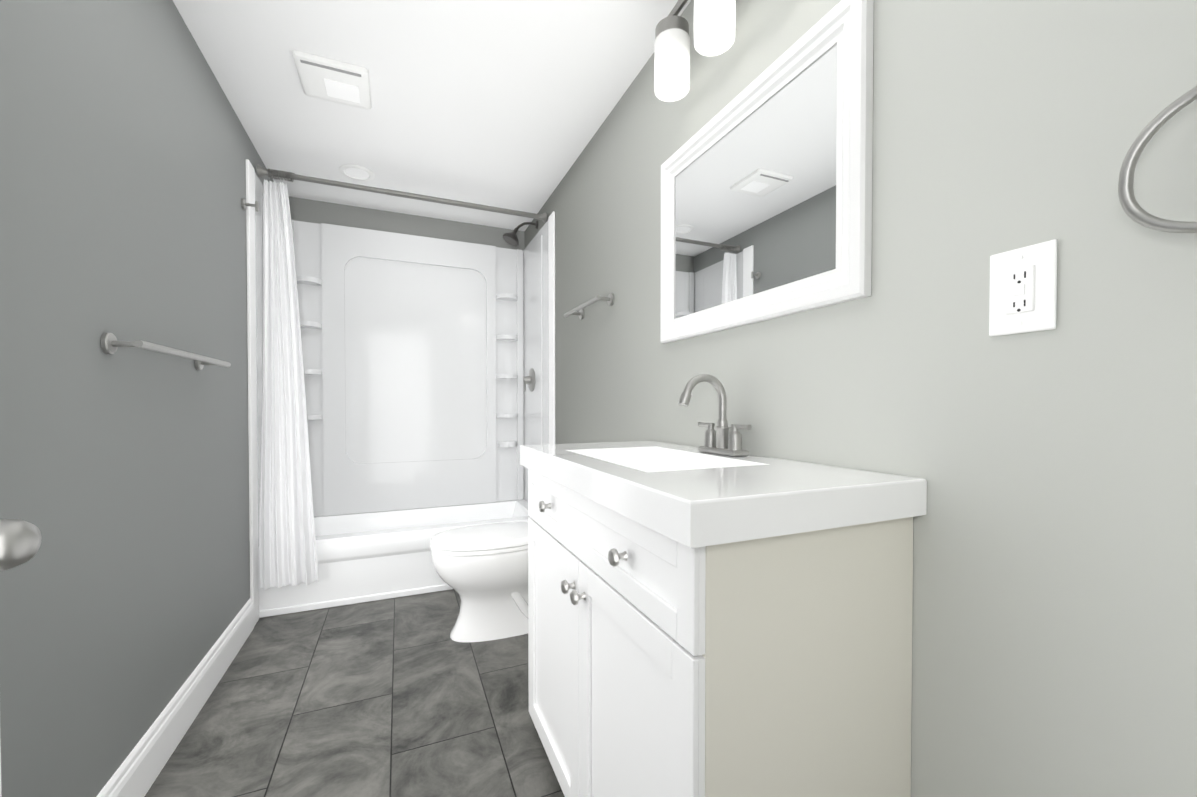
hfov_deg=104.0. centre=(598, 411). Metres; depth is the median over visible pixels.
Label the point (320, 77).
ceiling vent
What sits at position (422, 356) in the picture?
shower surround
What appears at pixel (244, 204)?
robe hook
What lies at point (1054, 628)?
wall
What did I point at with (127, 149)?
wall
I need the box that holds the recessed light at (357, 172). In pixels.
[339,164,374,180]
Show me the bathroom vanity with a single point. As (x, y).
(721, 612)
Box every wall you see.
[0,0,273,796]
[288,196,524,249]
[524,0,1196,796]
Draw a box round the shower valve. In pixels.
[523,368,534,391]
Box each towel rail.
[101,333,230,369]
[564,293,613,318]
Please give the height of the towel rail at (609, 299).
0.052 m
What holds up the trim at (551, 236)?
attached to the wall at (1054, 628)
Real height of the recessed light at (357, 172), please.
0.008 m
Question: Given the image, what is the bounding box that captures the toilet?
[430,522,527,641]
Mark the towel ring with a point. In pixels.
(1134, 210)
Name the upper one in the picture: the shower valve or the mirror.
the mirror
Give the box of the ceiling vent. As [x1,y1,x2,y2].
[292,50,371,108]
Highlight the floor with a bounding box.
[145,589,564,796]
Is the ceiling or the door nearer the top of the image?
the ceiling
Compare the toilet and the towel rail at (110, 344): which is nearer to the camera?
the towel rail at (110, 344)
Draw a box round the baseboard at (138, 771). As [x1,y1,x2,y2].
[96,598,253,796]
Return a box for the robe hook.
[241,198,258,211]
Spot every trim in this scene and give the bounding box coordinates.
[246,159,258,625]
[548,211,554,443]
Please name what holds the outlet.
attached to the wall at (1054, 628)
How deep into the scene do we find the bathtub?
2.57 m
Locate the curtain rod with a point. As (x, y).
(268, 172)
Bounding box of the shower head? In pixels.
[503,220,537,245]
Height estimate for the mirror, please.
0.618 m
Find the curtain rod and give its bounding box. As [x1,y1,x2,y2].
[257,164,546,222]
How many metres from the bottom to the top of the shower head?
0.185 m
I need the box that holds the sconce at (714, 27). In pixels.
[654,0,735,101]
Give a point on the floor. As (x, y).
(406, 696)
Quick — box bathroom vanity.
[520,374,926,796]
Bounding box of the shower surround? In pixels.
[255,173,548,545]
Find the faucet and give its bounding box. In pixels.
[678,374,751,456]
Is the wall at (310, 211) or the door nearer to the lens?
the door
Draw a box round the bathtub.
[258,499,529,617]
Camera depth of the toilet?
2.10 m
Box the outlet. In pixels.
[989,239,1056,336]
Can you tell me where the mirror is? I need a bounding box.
[660,0,873,343]
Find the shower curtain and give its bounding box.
[259,179,318,589]
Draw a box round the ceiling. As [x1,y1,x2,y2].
[173,0,690,230]
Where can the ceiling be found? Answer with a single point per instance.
(508, 104)
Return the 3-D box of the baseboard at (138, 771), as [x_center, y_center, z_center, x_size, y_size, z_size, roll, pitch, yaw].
[-1.096,0.976,0.931,0.016,0.145,2.809,0,1,-23]
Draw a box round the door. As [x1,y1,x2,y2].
[0,519,41,796]
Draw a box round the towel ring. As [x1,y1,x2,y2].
[1118,86,1196,232]
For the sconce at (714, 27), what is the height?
0.287 m
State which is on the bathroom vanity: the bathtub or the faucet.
the faucet
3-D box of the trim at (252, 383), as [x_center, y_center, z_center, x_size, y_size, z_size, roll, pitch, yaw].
[-1.667,-0.078,2.253,0.014,2.215,0.098,0,1,-23]
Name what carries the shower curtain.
hanging from the curtain rod

